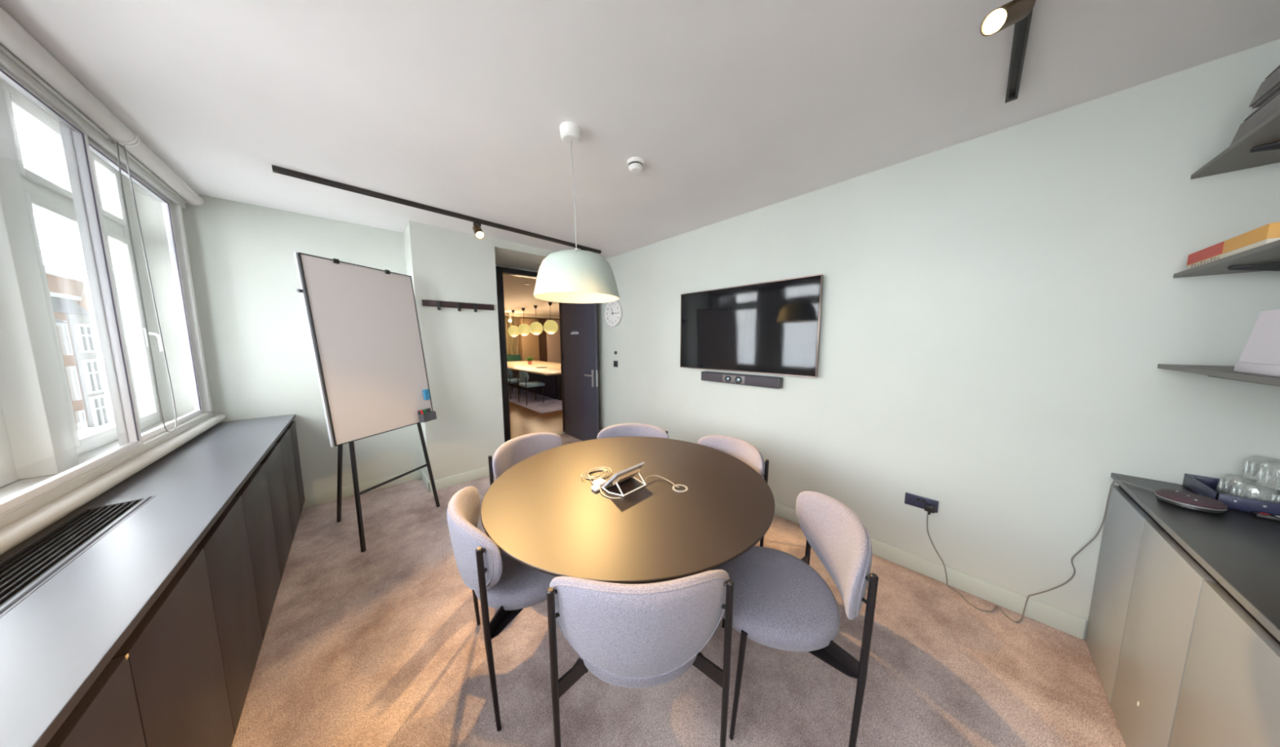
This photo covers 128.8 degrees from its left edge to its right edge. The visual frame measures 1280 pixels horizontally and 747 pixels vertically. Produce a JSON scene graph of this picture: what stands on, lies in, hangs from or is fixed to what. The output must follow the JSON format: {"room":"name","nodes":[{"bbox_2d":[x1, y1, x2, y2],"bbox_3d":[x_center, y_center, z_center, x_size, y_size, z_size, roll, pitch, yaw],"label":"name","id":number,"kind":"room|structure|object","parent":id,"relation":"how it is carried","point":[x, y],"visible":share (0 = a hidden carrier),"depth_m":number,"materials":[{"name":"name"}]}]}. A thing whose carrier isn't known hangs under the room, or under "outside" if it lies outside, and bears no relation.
{"room":"meeting room","nodes":[
{"label":"meeting room","id":0,"kind":"room"},
{"bbox_2d":[0,43,195,421],"bbox_3d":[-1.803,0.099,0.450,0.360,2.720,4.940,-6,8,-43],"label":"wall","id":1,"kind":"structure","parent":0,"point":[150,211],"depth_m":2.17,"materials":[{"name":"grey paint"}]},
{"bbox_2d":[0,79,79,479],"bbox_3d":[-2.634,-0.440,1.233,0.168,1.768,0.145,-6,8,-43],"label":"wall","id":2,"kind":"structure","parent":1,"relation":"attached to","point":[33,399],"depth_m":1.27,"materials":[{"name":"white paint"}]},
{"bbox_2d":[0,66,142,514],"bbox_3d":[-2.203,-0.344,1.091,0.028,1.523,1.145,-6,8,-43],"label":"window","id":3,"kind":"structure","parent":1,"relation":"in","point":[80,139],"depth_m":1.44,"materials":[{"name":"white metal"}]},
{"bbox_2d":[0,423,155,488],"bbox_3d":[-1.933,0.574,0.377,0.300,0.072,4.900,-6,8,-43],"label":"sill","id":4,"kind":"structure","parent":1,"relation":"attached to","point":[83,430],"depth_m":2.00,"materials":[{"name":"grey paint"}]},
{"bbox_2d":[0,79,163,487],"bbox_3d":[-2.978,-0.481,1.621,0.138,1.768,1.395,-6,8,-43],"label":"window","id":5,"kind":"structure","parent":1,"relation":"in","point":[42,196],"depth_m":1.77,"materials":[{"name":"white paint"}]},
{"bbox_2d":[0,6,137,143],"bbox_3d":[-1.295,-1.063,0.122,0.107,0.089,3.905,-6,8,-43],"label":"roller blind","id":6,"kind":"object","parent":5,"relation":"attached to","point":[15,39],"visible":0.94,"depth_m":1.19,"materials":[{"name":"grey fabric"}]},
{"bbox_2d":[109,134,204,432],"bbox_3d":[-2.955,-0.494,1.972,0.107,1.601,0.994,-6,8,-43],"label":"roller blind","id":7,"kind":"object","parent":5,"relation":"attached to","point":[140,151],"visible":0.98,"depth_m":1.72,"materials":[{"name":"grey fabric"}]},
{"bbox_2d":[0,420,171,500],"bbox_3d":[-1.759,0.537,0.522,0.218,0.032,4.820,-6,8,-43],"label":"sill","id":8,"kind":"structure","parent":1,"relation":"attached to","point":[9,490],"depth_m":1.32,"materials":[{"name":"white paint"}]},
{"bbox_2d":[0,411,213,528],"bbox_3d":[-1.676,0.493,0.595,0.064,0.040,4.820,-6,8,-43],"label":"track","id":9,"kind":"object","parent":8,"relation":"on","point":[7,517],"visible":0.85,"depth_m":1.26,"materials":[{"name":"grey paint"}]},
{"bbox_2d":[0,50,186,208],"bbox_3d":[-1.656,-1.048,0.449,0.025,0.060,4.910,-6,8,-43],"label":"trim","id":10,"kind":"structure","parent":1,"relation":"attached to","point":[6,63],"depth_m":1.36,"materials":[{"name":"grey paint"}]},
{"bbox_2d":[0,413,226,555],"bbox_3d":[-1.646,0.531,0.635,0.067,0.050,4.930,-6,8,-43],"label":"window sill","id":11,"kind":"structure","parent":1,"relation":"attached to","point":[20,530],"depth_m":1.19,"materials":[{"name":"grey paint"}]},
{"bbox_2d":[57,120,212,446],"bbox_3d":[-2.946,-0.423,1.863,0.065,1.523,1.105,-6,8,-43],"label":"window","id":12,"kind":"structure","parent":1,"relation":"in","point":[66,133],"depth_m":1.88,"materials":[{"name":"white metal"}]},
{"bbox_2d":[182,194,422,507],"bbox_3d":[-3.195,-0.151,2.844,1.712,2.720,0.480,-6,8,-43],"label":"wall","id":13,"kind":"structure","parent":0,"point":[258,351],"depth_m":2.59,"materials":[{"name":"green paint"}]},
{"bbox_2d":[307,469,421,506],"bbox_3d":[-2.717,1.135,3.087,0.848,0.108,0.014,-6,8,-43],"label":"baseboard","id":14,"kind":"structure","parent":13,"relation":"attached to","point":[326,496],"depth_m":3.03,"materials":[{"name":"white"}]},
{"bbox_2d":[403,220,504,481],"bbox_3d":[-2.151,-0.167,3.524,0.739,2.600,0.916,-6,8,-43],"label":"wall pier","id":15,"kind":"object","parent":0,"point":[461,349],"visible":0.71,"depth_m":3.15,"materials":[{"name":"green paint"}]},
{"bbox_2d":[421,466,493,492],"bbox_3d":[-1.978,1.091,3.476,0.767,0.108,0.450,-6,8,-43],"label":"baseboard","id":16,"kind":"object","parent":15,"relation":"attached to","point":[451,481],"visible":0.77,"depth_m":3.23,"materials":[{"name":"white"}]},
{"bbox_2d":[422,299,493,312],"bbox_3d":[-1.812,-0.674,3.108,0.646,0.096,0.071,-6,8,-43],"label":"rail","id":17,"kind":"object","parent":15,"relation":"attached to","point":[438,304],"visible":1,"depth_m":3.09,"materials":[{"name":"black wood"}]},
{"bbox_2d":[493,238,555,271],"bbox_3d":[-1.346,-1.495,4.073,1.381,0.080,0.816,-6,8,-43],"label":"wall","id":18,"kind":"structure","parent":0,"point":[508,254],"depth_m":3.69,"materials":[{"name":"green paint"}]},
{"bbox_2d":[502,274,559,315],"bbox_3d":[-2.468,-2.183,9.493,8.400,0.150,8.500,-6,8,-43],"label":"ceiling","id":19,"kind":"structure","parent":0,"point":[517,295],"depth_m":8.07,"materials":[{"name":"beige paint"}]},
{"bbox_2d":[508,311,511,322],"bbox_3d":[-4.941,-2.140,11.646,0.110,0.375,0.110,-6,8,-43],"label":"wall lamp","id":20,"kind":"object","parent":19,"relation":"attached to","point":[509,313],"visible":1,"depth_m":11.62,"materials":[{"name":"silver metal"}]},
{"bbox_2d":[507,310,519,337],"bbox_3d":[-4.522,-1.786,10.976,0.400,0.940,0.400,-6,8,-43],"label":"globe pendant","id":21,"kind":"object","parent":19,"relation":"hanging from","point":[513,331],"visible":0.92,"depth_m":10.87,"materials":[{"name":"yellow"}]},
{"bbox_2d":[517,307,530,335],"bbox_3d":[-3.869,-1.720,10.221,0.400,0.915,0.400,-6,8,-43],"label":"globe pendant","id":22,"kind":"object","parent":19,"relation":"hanging from","point":[523,329],"visible":0.98,"depth_m":10.12,"materials":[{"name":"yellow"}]},
{"bbox_2d":[504,312,559,319],"bbox_3d":[-4.908,-2.312,12.107,8.400,0.130,0.250,-6,8,-43],"label":"beam","id":23,"kind":"structure","parent":19,"relation":"attached to","point":[515,314],"depth_m":12.43,"materials":[{"name":"beige"}]},
{"bbox_2d":[529,305,542,334],"bbox_3d":[-3.228,-1.655,9.522,0.400,0.900,0.400,-6,8,-43],"label":"globe pendant","id":24,"kind":"object","parent":19,"relation":"hanging from","point":[535,327],"visible":0.99,"depth_m":9.42,"materials":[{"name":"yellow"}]},
{"bbox_2d":[543,302,558,333],"bbox_3d":[-2.557,-1.580,8.772,0.400,0.895,0.400,-6,8,-43],"label":"globe pendant","id":25,"kind":"object","parent":19,"relation":"hanging from","point":[550,326],"visible":0.99,"depth_m":8.67,"materials":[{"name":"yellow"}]},
{"bbox_2d":[504,315,559,354],"bbox_3d":[-5.416,-1.140,12.783,8.400,2.600,0.150,-6,8,-43],"label":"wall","id":26,"kind":"structure","parent":0,"point":[516,317],"depth_m":12.92,"materials":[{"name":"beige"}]},
{"bbox_2d":[0,0,1279,258],"bbox_3d":[-0.461,-1.362,1.710,3.650,0.150,5.520,-6,8,-43],"label":"ceiling","id":27,"kind":"structure","parent":0,"point":[731,108],"depth_m":1.34,"materials":[{"name":"paint"}]},
{"bbox_2d":[271,164,600,253],"bbox_3d":[-1.399,-1.389,2.844,0.037,0.030,2.593,6,9,44],"label":"track","id":28,"kind":"object","parent":27,"relation":"attached to","point":[276,169],"visible":1,"depth_m":2.41,"materials":[{"name":"black metal"}]},
{"bbox_2d":[472,221,484,239],"bbox_3d":[-1.454,-1.286,2.759,0.073,0.153,0.133,-6,8,-43],"label":"track spotlight","id":29,"kind":"object","parent":28,"relation":"attached to","point":[477,228],"visible":1,"depth_m":2.74,"materials":[{"name":"black metal"}]},
{"bbox_2d":[533,121,619,303],"bbox_3d":[-0.346,-0.846,1.651,0.464,0.865,0.464,-6,8,-43],"label":"pendant lamp","id":30,"kind":"object","parent":27,"relation":"hanging from","point":[575,276],"visible":1,"depth_m":1.53,"materials":[{"name":"white metal"}]},
{"bbox_2d":[626,156,644,173],"bbox_3d":[-0.027,-1.280,1.896,0.104,0.054,0.104,-6,8,-43],"label":"smoke detector","id":31,"kind":"object","parent":27,"relation":"attached to","point":[635,164],"visible":1,"depth_m":1.87,"materials":[{"name":"white plastic"}]},
{"bbox_2d":[1004,8,1032,102],"bbox_3d":[1.101,-1.186,0.858,1.551,0.030,0.037,-6,8,-42],"label":"track","id":32,"kind":"object","parent":27,"relation":"attached to","point":[1021,28],"visible":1,"depth_m":1.18,"materials":[{"name":"black metal"}]},
{"bbox_2d":[980,0,1035,35],"bbox_3d":[1.149,-1.112,0.951,0.184,0.133,0.060,-2,6,-17],"label":"track spotlight","id":33,"kind":"object","parent":32,"relation":"attached to","point":[1003,16],"visible":1,"depth_m":0.93,"materials":[{"name":"black metal"}]},
{"bbox_2d":[231,401,1125,746],"bbox_3d":[-1.242,0.818,7.103,10.300,0.120,14.100,-6,8,-43],"label":"floor","id":34,"kind":"structure","parent":0,"point":[383,645],"depth_m":1.39,"materials":[{"name":"beige carpet"}]},
{"bbox_2d":[44,653,146,746],"bbox_3d":[-1.132,1.043,0.410,0.418,0.846,0.483,-6,8,-43],"label":"base cabinet","id":35,"kind":"object","parent":34,"relation":"on","point":[108,714],"visible":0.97,"depth_m":0.63,"materials":[{"name":"black"}]},
{"bbox_2d":[111,547,234,746],"bbox_3d":[-1.463,1.007,0.763,0.416,0.846,0.483,-6,8,-43],"label":"base cabinet","id":36,"kind":"object","parent":34,"relation":"on","point":[175,662],"visible":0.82,"depth_m":0.87,"materials":[{"name":"black"}]},
{"bbox_2d":[0,413,295,746],"bbox_3d":[-1.513,0.569,0.770,0.424,0.022,4.930,-6,8,-43],"label":"countertop","id":37,"kind":"structure","parent":36,"relation":"on","point":[56,642],"depth_m":0.83,"materials":[{"name":"grey laminate"}]},
{"bbox_2d":[0,496,155,617],"bbox_3d":[-1.306,0.605,0.418,0.148,0.024,2.198,-6,8,-43],"label":"grille","id":38,"kind":"object","parent":37,"relation":"attached to","point":[21,574],"visible":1,"depth_m":0.94,"materials":[{"name":"black metal"}]},
{"bbox_2d":[194,495,262,734],"bbox_3d":[-1.796,0.970,1.117,0.416,0.846,0.488,-6,8,-43],"label":"base cabinet","id":39,"kind":"object","parent":34,"relation":"on","point":[226,547],"visible":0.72,"depth_m":1.21,"materials":[{"name":"black"}]},
{"bbox_2d":[235,462,280,639],"bbox_3d":[-2.137,0.932,1.481,0.416,0.846,0.508,-6,8,-43],"label":"base cabinet","id":40,"kind":"object","parent":34,"relation":"on","point":[255,493],"visible":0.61,"depth_m":1.58,"materials":[{"name":"black wood"}]},
{"bbox_2d":[260,442,293,579],"bbox_3d":[-2.482,0.895,1.848,0.416,0.846,0.498,-6,8,-43],"label":"base cabinet","id":41,"kind":"object","parent":34,"relation":"on","point":[273,460],"visible":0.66,"depth_m":1.96,"materials":[{"name":"black wood"}]},
{"bbox_2d":[275,428,301,540],"bbox_3d":[-2.816,0.858,2.204,0.416,0.846,0.478,-6,8,-43],"label":"base cabinet","id":42,"kind":"object","parent":34,"relation":"on","point":[285,440],"visible":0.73,"depth_m":2.32,"materials":[{"name":"black wood"}]},
{"bbox_2d":[286,421,305,513],"bbox_3d":[-3.084,0.828,2.489,0.416,0.846,0.303,-6,8,-43],"label":"base cabinet","id":43,"kind":"object","parent":34,"relation":"on","point":[291,426],"visible":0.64,"depth_m":2.62,"materials":[{"name":"black wood"}]},
{"bbox_2d":[293,252,439,552],"bbox_3d":[-2.075,0.210,2.451,0.734,2.086,0.661,-6,8,-43],"label":"easel","id":44,"kind":"object","parent":34,"relation":"on","point":[362,322],"visible":0.94,"depth_m":2.29,"materials":[{"name":"white"}]},
{"bbox_2d":[422,389,430,399],"bbox_3d":[-1.906,0.189,2.738,0.030,0.096,0.048,1,6,14],"label":"eraser","id":45,"kind":"object","parent":44,"relation":"attached to","point":[426,392],"visible":1,"depth_m":2.73,"materials":[{"name":"blue plastic"}]},
{"bbox_2d":[417,408,436,422],"bbox_3d":[-1.879,0.369,2.712,0.067,0.105,0.120,1,6,14],"label":"tray","id":46,"kind":"object","parent":44,"relation":"attached to","point":[429,415],"visible":1,"depth_m":2.69,"materials":[{"name":"grey plastic"}]},
{"bbox_2d":[446,486,557,731],"bbox_3d":[-0.562,0.946,1.472,0.575,0.813,0.583,-4,7,-35],"label":"dining chair","id":47,"kind":"object","parent":34,"relation":"on","point":[501,583],"visible":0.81,"depth_m":1.22,"materials":[{"name":"grey fabric"}]},
{"bbox_2d":[505,317,516,355],"bbox_3d":[-5.392,-1.045,12.547,0.700,2.460,0.070,-6,8,-43],"label":"curtain","id":48,"kind":"object","parent":34,"relation":"on","point":[511,341],"visible":0.33,"depth_m":12.60,"materials":[{"name":"beige fabric"}]},
{"bbox_2d":[506,354,520,361],"bbox_3d":[-5.251,-0.252,12.225,1.150,0.950,0.580,-6,8,-43],"label":"bench","id":49,"kind":"object","parent":34,"relation":"on","point":[517,357],"visible":0.06,"depth_m":12.47,"materials":[{"name":"teal fabric"}]},
{"bbox_2d":[488,432,562,484],"bbox_3d":[-0.648,0.875,2.136,0.575,0.813,0.583,4,7,32],"label":"dining chair","id":50,"kind":"object","parent":34,"relation":"on","point":[513,451],"visible":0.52,"depth_m":2.18,"materials":[{"name":"grey fabric"}]},
{"bbox_2d":[517,318,539,360],"bbox_3d":[-4.720,-1.090,13.049,0.730,2.440,0.380,-6,8,-43],"label":"tall cabinet","id":51,"kind":"object","parent":34,"relation":"on","point":[528,345],"visible":0.54,"depth_m":12.84,"materials":[{"name":"beige wood"}]},
{"bbox_2d":[508,386,562,413],"bbox_3d":[-2.857,0.479,9.740,3.430,0.010,6.010,-6,8,-43],"label":"area rug","id":52,"kind":"object","parent":34,"relation":"on","point":[549,404],"visible":0.2,"depth_m":7.57,"materials":[{"name":"grey carpet"}]},
{"bbox_2d":[507,368,528,399],"bbox_3d":[-3.325,0.232,8.181,0.513,0.815,0.482,-6,8,-43],"label":"chair","id":53,"kind":"object","parent":52,"relation":"on","point":[509,371],"visible":0.4,"depth_m":7.91,"materials":[{"name":"fabric"}]},
{"bbox_2d":[517,369,545,405],"bbox_3d":[-2.643,0.307,7.454,0.513,0.815,0.482,-6,8,-43],"label":"chair","id":54,"kind":"object","parent":52,"relation":"on","point":[523,375],"visible":1,"depth_m":7.27,"materials":[{"name":"fabric"}]},
{"bbox_2d":[506,360,561,399],"bbox_3d":[-3.245,0.104,9.771,2.000,0.732,5.180,-6,8,-43],"label":"table","id":55,"kind":"object","parent":52,"relation":"on","point":[550,375],"visible":0.43,"depth_m":8.54,"materials":[{"name":"brown wood"}]},
{"bbox_2d":[524,355,533,364],"bbox_3d":[-3.663,-0.451,10.152,0.350,0.294,0.367,-3,7,-24],"label":"potted plant","id":56,"kind":"object","parent":55,"relation":"on","point":[531,357],"visible":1,"depth_m":10.10,"materials":[{"name":"green plant"}]},
{"bbox_2d":[537,319,546,361],"bbox_3d":[-4.338,-1.137,13.472,0.390,2.440,0.280,-6,8,-43],"label":"tall cabinet","id":57,"kind":"object","parent":34,"relation":"on","point":[542,336],"visible":0.42,"depth_m":13.36,"materials":[{"name":"brown wood"}]},
{"bbox_2d":[546,319,560,363],"bbox_3d":[-3.891,-1.175,13.819,0.720,2.440,0.380,-6,8,-43],"label":"tall cabinet","id":58,"kind":"object","parent":34,"relation":"on","point":[553,351],"visible":0.29,"depth_m":13.63,"materials":[{"name":"beige wood"}]},
{"bbox_2d":[480,436,774,584],"bbox_3d":[-0.055,0.948,1.752,1.484,0.744,1.484,-6,8,-43],"label":"round table","id":59,"kind":"object","parent":34,"relation":"on","point":[541,513],"visible":0.77,"depth_m":1.37,"materials":[{"name":"brown metal"}]},
{"bbox_2d":[581,466,611,491],"bbox_3d":[-0.253,0.574,1.690,0.162,0.021,0.272,1,6,7],"label":"adapter","id":60,"kind":"object","parent":59,"relation":"on","point":[597,483],"visible":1,"depth_m":1.69,"materials":[{"name":"beige plastic"}]},
{"bbox_2d":[600,488,621,498],"bbox_3d":[-0.158,0.598,1.515,0.142,0.010,0.036,4,8,37],"label":"cable","id":61,"kind":"object","parent":59,"relation":"on","point":[600,488],"visible":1,"depth_m":1.49,"materials":[{"name":"beige plastic"}]},
{"bbox_2d":[600,462,646,496],"bbox_3d":[-0.076,0.537,1.605,0.220,0.111,0.153,-6,8,-43],"label":"tablet stand","id":62,"kind":"object","parent":59,"relation":"on","point":[623,475],"visible":1,"depth_m":1.57,"materials":[{"name":"silver metal"}]},
{"bbox_2d":[644,475,679,488],"bbox_3d":[0.126,0.575,1.648,0.188,0.023,0.080,2,6,19],"label":"cable","id":63,"kind":"object","parent":59,"relation":"on","point":[673,483],"visible":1,"depth_m":1.66,"materials":[{"name":"white plastic"}]},
{"bbox_2d":[596,422,669,439],"bbox_3d":[-0.065,0.850,2.356,0.583,0.813,0.575,0,6,3],"label":"dining chair","id":64,"kind":"object","parent":34,"relation":"on","point":[631,429],"visible":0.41,"depth_m":2.53,"materials":[{"name":"grey fabric"}]},
{"bbox_2d":[546,569,733,746],"bbox_3d":[-0.004,0.976,1.169,0.583,0.813,0.575,-1,6,-3],"label":"dining chair","id":65,"kind":"object","parent":34,"relation":"on","point":[648,634],"visible":0.97,"depth_m":0.90,"materials":[{"name":"fabric"}]},
{"bbox_2d":[697,435,768,546],"bbox_3d":[0.471,0.880,2.061,0.575,0.813,0.583,-4,7,-31],"label":"dining chair","id":66,"kind":"object","parent":34,"relation":"on","point":[742,450],"visible":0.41,"depth_m":2.10,"materials":[{"name":"grey fabric"}]},
{"bbox_2d":[710,490,878,746],"bbox_3d":[0.590,0.960,1.308,0.575,0.813,0.583,1,6,11],"label":"dining chair","id":67,"kind":"object","parent":34,"relation":"on","point":[780,602],"visible":0.92,"depth_m":1.16,"materials":[{"name":"grey fabric"}]},
{"bbox_2d":[924,480,1155,622],"bbox_3d":[2.014,0.882,1.635,0.196,0.886,0.741,-3,7,-28],"label":"power cable","id":68,"kind":"object","parent":34,"relation":"on","point":[930,508],"visible":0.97,"depth_m":1.61,"materials":[{"name":"grey plastic"}]},
{"bbox_2d":[1084,484,1155,705],"bbox_3d":[2.221,0.945,1.205,0.413,0.851,0.412,-6,8,-43],"label":"base cabinet","id":69,"kind":"object","parent":34,"relation":"on","point":[1125,517],"visible":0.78,"depth_m":1.33,"materials":[{"name":"grey"}]},
{"bbox_2d":[1111,519,1218,746],"bbox_3d":[1.910,0.977,0.917,0.433,0.851,0.414,-6,8,-43],"label":"base cabinet","id":70,"kind":"object","parent":34,"relation":"on","point":[1167,582],"visible":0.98,"depth_m":1.04,"materials":[{"name":"grey"}]},
{"bbox_2d":[1168,579,1279,746],"bbox_3d":[1.593,1.009,0.622,0.433,0.851,0.412,-6,8,-43],"label":"base cabinet","id":71,"kind":"object","parent":34,"relation":"on","point":[1229,696],"visible":0.97,"depth_m":0.77,"materials":[{"name":"grey"}]},
{"bbox_2d":[1111,472,1279,641],"bbox_3d":[1.557,0.570,0.544,2.230,0.038,0.414,-6,8,-43],"label":"countertop","id":72,"kind":"structure","parent":71,"relation":"on","point":[1241,550],"depth_m":0.95,"materials":[{"name":"grey stone"}]},
{"bbox_2d":[1155,488,1227,513],"bbox_3d":[2.080,0.480,1.161,0.135,0.038,0.135,-6,8,-43],"label":"puck","id":73,"kind":"object","parent":72,"relation":"on","point":[1184,500],"visible":1,"depth_m":1.14,"materials":[{"name":"black plastic"}]},
{"bbox_2d":[1182,473,1279,515],"bbox_3d":[2.328,0.473,1.148,0.254,0.052,0.236,-6,8,-43],"label":"serving tray","id":74,"kind":"object","parent":72,"relation":"on","point":[1242,500],"visible":0.9,"depth_m":1.20,"materials":[{"name":"blue"}]},
{"bbox_2d":[596,38,1279,639],"bbox_3d":[0.782,-0.127,3.060,0.150,2.600,5.600,-6,8,-43],"label":"wall","id":75,"kind":"structure","parent":0,"point":[1001,309],"depth_m":1.66,"materials":[{"name":"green paint"}]},
{"bbox_2d":[495,264,538,432],"bbox_3d":[-1.654,-0.276,4.540,1.381,2.600,0.100,-6,8,-43],"label":"wall door","id":76,"kind":"structure","parent":75,"relation":"in","point":[495,264],"depth_m":4.28,"materials":[{"name":"green paint"}]},
{"bbox_2d":[495,266,565,442],"bbox_3d":[-1.584,-0.230,4.603,1.015,2.495,0.150,-6,8,-43],"label":"door frame","id":77,"kind":"structure","parent":75,"relation":"attached to","point":[500,271],"depth_m":4.26,"materials":[{"name":"black wood"}]},
{"bbox_2d":[555,431,566,435],"bbox_3d":[-1.560,1.006,4.746,0.900,0.006,0.160,-6,8,-43],"label":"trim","id":78,"kind":"structure","parent":75,"relation":"attached to","point":[562,433],"depth_m":4.97,"materials":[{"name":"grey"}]},
{"bbox_2d":[560,302,599,440],"bbox_3d":[-0.905,-0.197,4.560,0.154,2.417,0.900,-6,8,-43],"label":"door","id":79,"kind":"structure","parent":75,"relation":"in","point":[580,324],"depth_m":4.51,"materials":[{"name":"grey wood"}]},
{"bbox_2d":[604,300,622,326],"bbox_3d":[-0.355,-0.798,4.071,0.036,0.350,0.350,-6,8,-43],"label":"wall clock","id":80,"kind":"object","parent":75,"relation":"attached to","point":[613,310],"visible":1,"depth_m":4.05,"materials":[{"name":"white plastic"}]},
{"bbox_2d":[613,360,617,367],"bbox_3d":[-0.330,-0.130,4.135,0.015,0.086,0.086,-6,8,-43],"label":"light switch","id":81,"kind":"object","parent":75,"relation":"attached to","point":[615,362],"visible":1,"depth_m":4.12,"materials":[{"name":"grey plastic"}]},
{"bbox_2d":[701,370,782,388],"bbox_3d":[0.886,0.051,2.779,0.106,0.090,0.767,-6,8,-43],"label":"soundbar","id":82,"kind":"object","parent":75,"relation":"attached to","point":[773,382],"visible":1,"depth_m":2.70,"materials":[{"name":"grey plastic"}]},
{"bbox_2d":[680,273,822,377],"bbox_3d":[0.893,-0.395,2.745,0.074,0.755,1.308,-6,8,-43],"label":"television","id":83,"kind":"object","parent":75,"relation":"attached to","point":[772,327],"visible":1,"depth_m":2.60,"materials":[{"name":"black"}]},
{"bbox_2d":[904,492,938,512],"bbox_3d":[1.791,0.822,1.954,0.016,0.076,0.157,-6,8,-43],"label":"wall socket","id":84,"kind":"object","parent":75,"relation":"attached to","point":[912,500],"visible":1,"depth_m":1.96,"materials":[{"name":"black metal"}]},
{"bbox_2d":[774,502,1086,639],"bbox_3d":[0.559,1.100,3.314,0.014,0.108,4.890,-6,8,-43],"label":"baseboard","id":85,"kind":"structure","parent":75,"relation":"attached to","point":[1064,621],"depth_m":1.79,"materials":[{"name":"white"}]},
{"bbox_3d":[1.148,0.226,-0.267,3.882,2.600,0.150,-6,8,-43],"label":"wall","id":86,"kind":"structure","parent":0,"visible":0},
{"bbox_2d":[1157,364,1279,386],"bbox_3d":[1.725,0.197,0.617,1.829,0.318,0.348,-6,8,-43],"label":"wall shelf","id":87,"kind":"object","parent":86,"relation":"attached to","point":[1219,371],"visible":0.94,"depth_m":1.04,"materials":[{"name":"grey metal"}]},
{"bbox_2d":[1233,309,1279,377],"bbox_3d":[1.941,-0.078,0.786,0.355,0.192,0.285,-6,8,-43],"label":"box","id":88,"kind":"object","parent":87,"relation":"on","point":[1260,355],"visible":1,"depth_m":0.93,"materials":[{"name":"white cardboard"}]},
{"bbox_2d":[1233,361,1279,377],"bbox_3d":[1.948,0.000,0.801,0.335,0.032,0.285,-6,8,-43],"label":"tray","id":89,"kind":"object","parent":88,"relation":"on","point":[1266,368],"depth_m":0.93,"materials":[{"name":"white"}]},
{"bbox_2d":[1173,239,1279,278],"bbox_3d":[1.724,-0.185,0.576,1.829,0.318,0.348,-6,8,-43],"label":"wall shelf","id":90,"kind":"object","parent":86,"relation":"attached to","point":[1266,257],"visible":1,"depth_m":1.05,"materials":[{"name":"grey"}]},
{"bbox_2d":[1186,222,1279,269],"bbox_3d":[2.160,-0.424,0.984,0.498,0.065,0.288,-6,8,-43],"label":"game","id":91,"kind":"object","parent":90,"relation":"on","point":[1269,233],"visible":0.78,"depth_m":1.02,"materials":[{"name":"multicoloured"}]},
{"bbox_2d":[1190,109,1279,179],"bbox_3d":[1.723,-0.579,0.534,1.829,0.318,0.348,-6,8,-43],"label":"wall shelf","id":92,"kind":"object","parent":86,"relation":"attached to","point":[1260,146],"visible":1,"depth_m":1.09,"materials":[{"name":"grey metal"}]},
{"bbox_2d":[1230,90,1279,145],"bbox_3d":[2.052,-0.827,0.820,0.533,0.111,0.313,-6,8,-43],"label":"box","id":93,"kind":"object","parent":92,"relation":"on","point":[1272,105],"visible":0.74,"depth_m":1.01,"materials":[{"name":"grey cardboard"}]},
{"bbox_2d":[1248,64,1279,108],"bbox_3d":[2.041,-0.931,0.798,0.442,0.100,0.300,-6,8,-43],"label":"box","id":94,"kind":"object","parent":93,"relation":"on","point":[1270,86],"visible":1,"depth_m":1.00,"materials":[{"name":"grey cardboard"}]},
{"label":"outside","id":95,"kind":"structure","parent":0,"visible":0},
{"bbox_3d":[-42.870,13.557,2.418,58.600,0.200,120.000,-6,8,-43],"label":"street","id":96,"kind":"object","parent":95,"visible":0},
{"bbox_2d":[54,317,67,355],"bbox_3d":[-28.152,4.022,7.479,8.400,17.600,20.700,-6,8,-43],"label":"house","id":97,"kind":"structure","parent":96,"relation":"on","point":[59,322],"depth_m":16.91,"materials":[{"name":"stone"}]},
{"bbox_2d":[44,265,110,430],"bbox_3d":[-43.960,1.883,24.110,8.180,18.439,25.220,-6,8,-43],"label":"brick building","id":98,"kind":"structure","parent":96,"relation":"on","point":[66,288],"depth_m":18.38,"materials":[{"name":"white brick"}]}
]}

